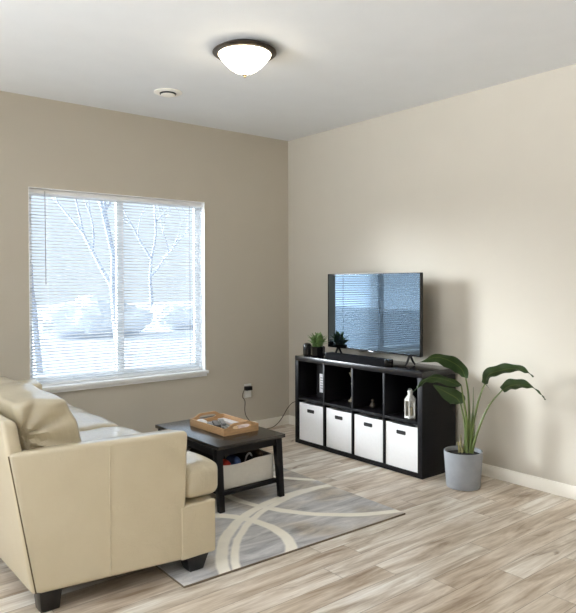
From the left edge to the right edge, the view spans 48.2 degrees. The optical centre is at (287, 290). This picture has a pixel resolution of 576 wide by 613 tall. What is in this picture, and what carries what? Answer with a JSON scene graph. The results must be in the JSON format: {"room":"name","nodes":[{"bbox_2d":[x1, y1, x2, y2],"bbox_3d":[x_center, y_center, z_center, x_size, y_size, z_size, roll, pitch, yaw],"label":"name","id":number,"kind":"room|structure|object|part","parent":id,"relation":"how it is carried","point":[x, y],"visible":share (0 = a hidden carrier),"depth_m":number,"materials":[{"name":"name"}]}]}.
{"room":"living room","nodes":[
{"label":"living room","id":0,"kind":"room"},
{"bbox_2d":[0,91,288,432],"bbox_3d":[-6.943,0.025,0.714,18.150,2.768,0.150,-1,1,-39],"label":"wall","id":1,"kind":"structure","parent":0,"point":[241,179],"depth_m":5.56,"materials":[{"name":"paint"}]},
{"bbox_2d":[29,193,198,382],"bbox_3d":[-1.385,-0.032,5.305,1.516,1.487,0.031,-1,1,-39],"label":"window","id":2,"kind":"structure","parent":1,"relation":"in","point":[154,204],"depth_m":5.29,"materials":[{"name":"white plastic"}]},
{"bbox_2d":[29,188,201,385],"bbox_3d":[-1.347,-0.029,5.258,1.492,1.475,0.044,-1,1,-39],"label":"window blind","id":3,"kind":"object","parent":2,"relation":"attached to","point":[34,191],"visible":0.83,"depth_m":5.20,"materials":[{"name":"white plastic"}]},
{"bbox_3d":[-1.820,-0.010,4.880,0.001,1.435,0.029,-1,1,-39],"label":"ladder cord","id":4,"kind":"part","parent":3,"relation":"part of","materials":[{"name":"white plastic"}]},
{"bbox_3d":[-1.354,-0.750,5.254,1.492,0.032,0.028,-1,1,-39],"label":"head rail","id":5,"kind":"part","parent":3,"relation":"part of","materials":[{"name":"white plastic"}]},
{"bbox_3d":[-1.349,0.700,5.274,1.492,0.016,0.024,-1,1,-39],"label":"rail","id":6,"kind":"part","parent":3,"relation":"part of","materials":[{"name":"white plastic"}]},
{"bbox_3d":[-1.352,-0.017,5.264,0.001,1.435,0.029,-1,1,-39],"label":"ladder cord","id":7,"kind":"part","parent":3,"relation":"part of","materials":[{"name":"white plastic"}]},
{"bbox_3d":[-0.883,-0.024,5.649,0.001,1.435,0.029,-1,1,-39],"label":"ladder cord","id":8,"kind":"part","parent":3,"relation":"part of","materials":[{"name":"white plastic"}]},
{"bbox_3d":[-0.859,-0.045,5.642,0.004,1.382,0.004,-1,1,-39],"label":"pull cord","id":9,"kind":"part","parent":3,"relation":"part of","materials":[{"name":"white plastic"}]},
{"bbox_2d":[28,187,205,378],"bbox_3d":[-1.349,-0.031,5.261,1.516,1.487,0.092,-1,1,-39],"label":"trim","id":10,"kind":"structure","parent":1,"relation":"attached to","point":[202,208],"depth_m":5.71,"materials":[{"name":"white plastic"}]},
{"bbox_2d":[42,369,208,392],"bbox_3d":[-1.347,0.738,5.272,1.540,0.052,0.172,-1,1,-39],"label":"trim","id":11,"kind":"structure","parent":1,"relation":"attached to","point":[56,388],"depth_m":5.19,"materials":[{"name":"white plastic"}]},
{"bbox_2d":[244,383,250,397],"bbox_3d":[-0.375,0.932,6.008,0.080,0.130,0.009,-1,1,-39],"label":"wall outlet","id":12,"kind":"object","parent":1,"relation":"attached to","point":[247,394],"visible":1,"depth_m":6.00,"materials":[{"name":"white plastic"}]},
{"bbox_2d":[253,415,288,427],"bbox_3d":[-2.775,1.305,4.043,7.188,0.087,0.012,-1,1,-39],"label":"baseboard","id":13,"kind":"structure","parent":1,"relation":"attached to","point":[270,422],"depth_m":6.20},
{"bbox_2d":[0,0,575,140],"bbox_3d":[-0.363,-1.448,1.179,7.350,0.120,7.750,-1,1,-39],"label":"ceiling","id":14,"kind":"structure","parent":0,"point":[336,63],"depth_m":3.87,"materials":[{"name":"paint"}]},
{"bbox_2d":[154,88,181,96],"bbox_3d":[-0.867,-1.421,4.654,0.202,0.027,0.202,-1,1,-39],"label":"smoke detector","id":15,"kind":"object","parent":14,"relation":"attached to","point":[165,92],"visible":1,"depth_m":4.61,"materials":[{"name":"white plastic"}]},
{"bbox_2d":[213,39,276,77],"bbox_3d":[-0.254,-1.336,3.785,0.376,0.176,0.376,-1,1,-39],"label":"ceiling light","id":16,"kind":"object","parent":14,"relation":"attached to","point":[245,57],"visible":1,"depth_m":3.69,"materials":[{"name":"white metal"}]},
{"bbox_3d":[-0.254,-1.329,3.785,0.308,0.112,0.308,-1,1,-39],"label":"lamp shade","id":17,"kind":"part","parent":16,"relation":"part of","materials":[{"name":"white"}]},
{"bbox_2d":[0,424,575,612],"bbox_3d":[-0.353,1.440,1.220,7.350,0.120,7.750,-1,1,-39],"label":"floor","id":18,"kind":"structure","parent":0,"point":[500,546],"depth_m":3.13,"materials":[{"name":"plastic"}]},
{"bbox_2d":[0,376,217,612],"bbox_3d":[-1.398,0.901,3.683,0.989,0.896,2.199,-1,1,-39],"label":"sofa","id":19,"kind":"object","parent":18,"relation":"on","point":[85,497],"visible":1,"depth_m":2.83,"materials":[{"name":"beige leather"}]},
{"bbox_3d":[-1.707,0.891,3.434,0.195,0.748,1.980,-1,1,-39],"label":"frame","id":20,"kind":"part","parent":19,"relation":"part of","materials":[{"name":"beige leather"}]},
{"bbox_3d":[-2.084,0.947,4.397,0.781,0.609,0.176,-1,1,-42],"label":"arm","id":21,"kind":"part","parent":19,"relation":"part of","materials":[{"name":"beige leather"}]},
{"bbox_2d":[0,376,80,449],"bbox_3d":[-1.303,0.674,3.191,0.370,0.429,0.932,-1,1,-39],"label":"cushion","id":22,"kind":"object","parent":19,"relation":"on","point":[41,418],"depth_m":2.83,"materials":[{"name":"beige leather"}]},
{"bbox_2d":[67,403,117,430],"bbox_3d":[-1.666,0.899,4.183,0.770,0.191,1.086,-1,1,-39],"label":"seat cushion","id":23,"kind":"object","parent":19,"relation":"on","point":[86,421],"depth_m":4.05,"materials":[{"name":"beige leather"}]},
{"bbox_3d":[-0.835,0.964,2.874,0.783,0.609,0.179,-1,1,-36],"label":"arm","id":24,"kind":"part","parent":19,"relation":"part of","materials":[{"name":"beige leather"}]},
{"bbox_3d":[-1.342,1.125,3.731,0.772,0.265,2.192,-1,1,-39],"label":"seat","id":25,"kind":"part","parent":19,"relation":"part of","materials":[{"name":"beige leather"}]},
{"bbox_2d":[242,386,293,428],"bbox_3d":[0.066,1.098,6.020,0.919,0.427,0.372,0,1,13],"label":"power cable","id":26,"kind":"object","parent":18,"relation":"on","point":[246,388],"visible":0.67,"depth_m":5.97,"materials":[{"name":"black plastic"}]},
{"bbox_2d":[155,464,404,587],"bbox_3d":[-0.540,1.332,4.229,1.496,0.012,2.126,-1,1,-38],"label":"area rug","id":27,"kind":"object","parent":18,"relation":"on","point":[257,525],"visible":0.56,"depth_m":3.71,"materials":[{"name":"grey carpet"}]},
{"bbox_2d":[155,415,284,513],"bbox_3d":[-0.466,1.124,4.304,0.517,0.400,0.796,-1,1,-39],"label":"coffee table","id":28,"kind":"object","parent":27,"relation":"on","point":[217,446],"visible":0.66,"depth_m":4.07,"materials":[{"name":"black wood"}]},
{"bbox_3d":[-0.416,1.142,3.882,0.046,0.378,0.079,-1,1,-39],"label":"leg","id":29,"kind":"part","parent":28,"relation":"part of","materials":[{"name":"black wood"}]},
{"bbox_2d":[190,411,258,436],"bbox_3d":[-0.433,0.886,4.335,0.274,0.074,0.418,-1,1,-39],"label":"serving tray","id":30,"kind":"object","parent":28,"relation":"on","point":[233,429],"visible":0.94,"depth_m":4.25,"materials":[{"name":"brown wood"}]},
{"bbox_3d":[-0.563,0.884,4.493,0.256,0.074,0.009,-1,1,-39],"label":"handle","id":31,"kind":"part","parent":30,"relation":"part of","materials":[{"name":"brown wood"}]},
{"bbox_2d":[207,421,229,428],"bbox_3d":[-0.466,0.906,4.329,0.120,0.018,0.215,-1,1,-25],"label":"magazine","id":32,"kind":"object","parent":30,"relation":"on","point":[209,422],"visible":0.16,"depth_m":4.30,"materials":[{"name":"white paper"}]},
{"bbox_2d":[212,420,220,427],"bbox_3d":[-0.476,0.887,4.288,0.040,0.020,0.170,0,1,-14],"label":"remote control","id":33,"kind":"object","parent":32,"relation":"on","point":[215,422],"visible":0.98,"depth_m":4.27,"materials":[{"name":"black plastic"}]},
{"bbox_2d":[219,419,225,425],"bbox_3d":[-0.441,0.888,4.346,0.030,0.016,0.140,0,1,-14],"label":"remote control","id":34,"kind":"object","parent":32,"relation":"on","point":[223,423],"visible":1,"depth_m":4.31,"materials":[{"name":"grey plastic"}]},
{"bbox_2d":[218,418,237,425],"bbox_3d":[-0.401,0.906,4.453,0.050,0.014,0.235,-1,1,-39],"label":"envelope","id":35,"kind":"object","parent":30,"relation":"on","point":[226,420],"visible":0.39,"depth_m":4.45,"materials":[{"name":"white paper"}]},
{"bbox_3d":[-0.303,0.888,4.177,0.256,0.074,0.009,-1,1,-39],"label":"handle","id":36,"kind":"part","parent":30,"relation":"part of","materials":[{"name":"brown wood"}]},
{"bbox_2d":[238,424,249,427],"bbox_3d":[-0.276,0.904,4.278,0.070,0.022,0.090,-1,1,-42],"label":"notepad","id":37,"kind":"object","parent":30,"relation":"on","point":[242,425],"visible":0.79,"depth_m":4.27,"materials":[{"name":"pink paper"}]},
{"bbox_2d":[187,446,272,489],"bbox_3d":[-0.448,1.134,4.307,0.395,0.170,0.630,-1,1,-39],"label":"storage tote","id":38,"kind":"object","parent":28,"relation":"on","point":[257,469],"visible":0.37,"depth_m":4.07,"materials":[{"name":"beige fabric"}]},
{"bbox_2d":[189,448,224,460],"bbox_3d":[-0.539,1.114,4.294,0.182,0.146,0.272,-1,1,-39],"label":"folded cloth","id":39,"kind":"object","parent":38,"relation":"in","point":[191,449],"visible":0.16,"depth_m":4.22,"materials":[{"name":"fabric"}]},
{"bbox_2d":[223,459,230,464],"bbox_3d":[-0.393,1.118,4.031,0.061,0.125,0.083,-1,1,-39],"label":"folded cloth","id":40,"kind":"object","parent":38,"relation":"in","point":[225,462],"visible":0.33,"depth_m":4.01,"materials":[{"name":"red fabric"}]},
{"bbox_2d":[226,455,240,464],"bbox_3d":[-0.347,1.114,4.093,0.072,0.135,0.122,-1,1,-39],"label":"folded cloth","id":41,"kind":"object","parent":38,"relation":"in","point":[233,459],"visible":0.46,"depth_m":4.06,"materials":[{"name":"blue fabric"}]},
{"bbox_2d":[231,452,252,462],"bbox_3d":[-0.306,1.111,4.184,0.100,0.158,0.207,-1,1,-39],"label":"bag","id":42,"kind":"object","parent":38,"relation":"in","point":[244,456],"visible":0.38,"depth_m":4.12,"materials":[{"name":"black fabric"}]},
{"bbox_3d":[-0.251,1.141,4.066,0.395,0.160,0.006,-1,1,-39],"label":"panel","id":43,"kind":"part","parent":38,"relation":"part of","materials":[{"name":"beige fabric"}]},
{"bbox_3d":[-0.298,1.131,4.430,0.006,0.170,0.630,-1,1,-39],"label":"panel","id":44,"kind":"part","parent":38,"relation":"part of","materials":[{"name":"beige fabric"}]},
{"bbox_2d":[246,449,262,457],"bbox_3d":[-0.268,1.107,4.293,0.083,0.155,0.291,-1,1,-39],"label":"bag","id":45,"kind":"object","parent":38,"relation":"in","point":[255,453],"visible":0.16,"depth_m":4.19,"materials":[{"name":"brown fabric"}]},
{"bbox_3d":[-0.242,1.229,4.034,0.427,0.026,0.018,-1,1,-39],"label":"cross rail","id":46,"kind":"part","parent":28,"relation":"part of","materials":[{"name":"black wood"}]},
{"bbox_3d":[-0.061,1.136,4.173,0.046,0.378,0.079,-1,1,-39],"label":"leg","id":47,"kind":"part","parent":28,"relation":"part of","materials":[{"name":"black wood"}]},
{"bbox_2d":[295,355,455,479],"bbox_3d":[0.652,0.943,5.185,0.387,0.754,1.390,-1,1,-39],"label":"cube shelf","id":48,"kind":"object","parent":18,"relation":"on","point":[435,419],"visible":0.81,"depth_m":4.92,"materials":[{"name":"black wood"}]},
{"bbox_3d":[0.225,0.942,5.707,0.387,0.679,0.042,-1,1,-39],"label":"panel","id":49,"kind":"part","parent":48,"relation":"part of","materials":[{"name":"black wood"}]},
{"bbox_2d":[303,343,311,355],"bbox_3d":[0.168,0.506,5.590,0.076,0.110,0.076,-1,1,-39],"label":"jar","id":50,"kind":"object","parent":48,"relation":"on","point":[306,346],"visible":0.86,"depth_m":5.56,"materials":[{"name":"black glass"}]},
{"bbox_3d":[0.168,0.469,5.590,0.076,0.035,0.076,-1,1,-39],"label":"lid","id":51,"kind":"part","parent":50,"relation":"part of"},
{"bbox_2d":[299,401,322,444],"bbox_3d":[0.325,1.121,5.565,0.346,0.322,0.302,-1,1,-39],"label":"storage bin","id":52,"kind":"object","parent":48,"relation":"on","point":[311,414],"visible":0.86,"depth_m":5.46,"materials":[{"name":"white fabric"}]},
{"bbox_2d":[308,332,328,356],"bbox_3d":[0.259,0.457,5.500,0.201,0.211,0.205,0,1,3],"label":"potted plant","id":53,"kind":"object","parent":48,"relation":"on","point":[317,349],"visible":1,"depth_m":5.46,"materials":[{"name":"green plant"}]},
{"bbox_3d":[0.254,0.518,5.494,0.116,0.088,0.116,0,1,28],"label":"pot","id":54,"kind":"part","parent":53,"relation":"part of","materials":[{"name":"black ceramic"}]},
{"bbox_2d":[317,364,322,397],"bbox_3d":[0.368,0.775,5.613,0.238,0.285,0.100,-1,1,-39],"label":"binder","id":55,"kind":"object","parent":48,"relation":"on","point":[319,366],"visible":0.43,"depth_m":5.54,"materials":[{"name":"black plastic"}]},
{"bbox_2d":[326,407,350,452],"bbox_3d":[0.541,1.124,5.307,0.346,0.322,0.302,-1,1,-39],"label":"storage bin","id":56,"kind":"object","parent":48,"relation":"on","point":[338,420],"visible":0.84,"depth_m":5.21,"materials":[{"name":"white fabric"}]},
{"bbox_2d":[325,352,392,366],"bbox_3d":[0.547,0.539,5.075,0.083,0.056,0.675,-1,1,-39],"label":"soundbar","id":57,"kind":"object","parent":48,"relation":"on","point":[367,360],"visible":1,"depth_m":5.01,"materials":[{"name":"fabric"}]},
{"bbox_2d":[354,413,382,462],"bbox_3d":[0.746,1.127,5.051,0.346,0.322,0.302,-1,1,-39],"label":"storage bin","id":58,"kind":"object","parent":48,"relation":"on","point":[368,429],"visible":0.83,"depth_m":4.95,"materials":[{"name":"white fabric"}]},
{"bbox_2d":[369,399,374,407],"bbox_3d":[0.670,0.891,5.109,0.048,0.066,0.048,-1,1,-39],"label":"figurine","id":59,"kind":"object","parent":48,"relation":"on","point":[372,404],"visible":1,"depth_m":5.09,"materials":[{"name":"beige ceramic"}]},
{"bbox_2d":[328,272,422,365],"bbox_3d":[0.675,0.212,5.177,0.120,0.703,1.032,-1,1,-38],"label":"television","id":60,"kind":"object","parent":48,"relation":"on","point":[370,312],"visible":0.96,"depth_m":5.11,"materials":[{"name":"black plastic"}]},
{"bbox_2d":[386,420,417,472],"bbox_3d":[0.955,1.130,4.796,0.346,0.322,0.302,-1,1,-39],"label":"storage bin","id":61,"kind":"object","parent":48,"relation":"on","point":[401,437],"visible":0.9,"depth_m":4.69,"materials":[{"name":"white fabric"}]},
{"bbox_2d":[404,388,415,418],"bbox_3d":[0.896,0.820,4.716,0.080,0.216,0.092,-1,1,-39],"label":"candle lantern","id":62,"kind":"object","parent":48,"relation":"on","point":[410,400],"visible":1,"depth_m":4.71,"materials":[{"name":"beige paint"}]},
{"bbox_3d":[0.857,0.857,4.711,0.012,0.113,0.012,-1,1,-39],"label":"corner post","id":63,"kind":"part","parent":62,"relation":"part of","materials":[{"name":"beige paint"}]},
{"bbox_2d":[408,407,412,415],"bbox_3d":[0.896,0.881,4.717,0.034,0.062,0.034,-1,1,-39],"label":"candle","id":64,"kind":"object","parent":62,"relation":"on","point":[410,409],"depth_m":4.70,"materials":[{"name":"beige wax"}]},
{"bbox_3d":[1.079,0.953,4.664,0.387,0.679,0.042,-1,1,-39],"label":"panel","id":65,"kind":"part","parent":48,"relation":"part of","materials":[{"name":"black wood"}]},
{"bbox_2d":[414,354,545,490],"bbox_3d":[1.266,0.876,4.323,0.827,0.909,0.316,0,1,13],"label":"potted plant","id":66,"kind":"object","parent":18,"relation":"on","point":[463,464],"visible":1,"depth_m":4.32,"materials":[{"name":"green plant"}]},
{"bbox_3d":[1.175,1.043,4.389,0.015,0.126,0.014,0,1,28],"label":"cut stem","id":67,"kind":"part","parent":66,"relation":"part of","materials":[{"name":"plant"}]},
{"bbox_3d":[1.194,0.937,4.382,0.034,0.337,0.038,-1,1,-39],"label":"stem","id":68,"kind":"part","parent":66,"relation":"part of","materials":[{"name":"green plant"}]},
{"bbox_3d":[1.190,1.207,4.375,0.258,0.246,0.258,-1,1,-39],"label":"pot","id":69,"kind":"part","parent":66,"relation":"part of","materials":[{"name":"grey concrete"}]},
{"bbox_3d":[1.196,0.874,4.346,0.025,0.467,0.086,1,1,43],"label":"stem","id":70,"kind":"part","parent":66,"relation":"part of","materials":[{"name":"green plant"}]},
{"bbox_3d":[1.223,0.850,4.378,0.035,0.511,0.023,0,1,-4],"label":"stem","id":71,"kind":"part","parent":66,"relation":"part of","materials":[{"name":"green plant"}]},
{"bbox_3d":[1.272,0.867,4.344,0.113,0.481,0.036,0,1,17],"label":"stem","id":72,"kind":"part","parent":66,"relation":"part of","materials":[{"name":"green plant"}]},
{"bbox_3d":[1.317,0.879,4.296,0.222,0.460,0.036,0,1,38],"label":"stem","id":73,"kind":"part","parent":66,"relation":"part of","materials":[{"name":"green plant"}]},
{"bbox_2d":[288,64,575,485],"bbox_3d":[2.473,-0.044,3.424,0.150,2.768,7.600,-1,1,-39],"label":"wall","id":74,"kind":"structure","parent":0,"point":[474,192],"depth_m":4.66,"materials":[{"name":"paint"}]},
{"bbox_2d":[289,415,575,499],"bbox_3d":[2.415,1.297,3.391,0.012,0.087,7.600,-1,1,-39],"label":"baseboard","id":75,"kind":"structure","parent":74,"relation":"attached to","point":[530,481],"depth_m":4.35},
{"label":"outside","id":76,"kind":"structure","parent":0,"visible":0},
{"bbox_2d":[33,301,193,377],"bbox_3d":[-12.443,1.694,26.260,58.000,0.550,45.400,-1,1,-39],"label":"snow ground","id":77,"kind":"structure","parent":76,"point":[187,301],"depth_m":16.49,"materials":[{"name":"white snow"}]},
{"bbox_2d":[31,196,42,372],"bbox_3d":[-6.413,-1.717,13.496,2.259,6.604,3.767,-1,1,-23],"label":"bare tree","id":78,"kind":"object","parent":77,"relation":"on","point":[31,196],"visible":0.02,"depth_m":12.39,"materials":[{"name":"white plant"}]},
{"bbox_2d":[51,197,115,354],"bbox_3d":[-4.861,-2.247,15.425,3.572,7.606,8.372,0,1,-7],"label":"bare tree","id":79,"kind":"object","parent":77,"relation":"on","point":[104,205],"visible":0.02,"depth_m":15.25,"materials":[{"name":"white plant"}]},
{"bbox_2d":[37,295,152,337],"bbox_3d":[-6.360,0.910,21.125,4.302,1.542,2.377,-1,1,-39],"label":"shrub","id":80,"kind":"object","parent":77,"relation":"on","point":[87,295],"visible":0.43,"depth_m":20.23,"materials":[{"name":"white plant"}]},
{"bbox_2d":[106,202,192,309],"bbox_3d":[-7.220,-3.262,34.675,8.028,9.102,6.128,-1,1,-39],"label":"bare tree","id":81,"kind":"object","parent":77,"relation":"on","point":[107,202],"visible":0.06,"depth_m":35.06,"materials":[{"name":"white plant"}]},
{"bbox_2d":[150,301,193,329],"bbox_3d":[-3.325,0.922,24.955,4.476,1.396,2.300,-1,1,-39],"label":"shrub","id":82,"kind":"object","parent":77,"relation":"on","point":[188,301],"visible":0.23,"depth_m":23.55,"materials":[{"name":"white plant"}]}
]}

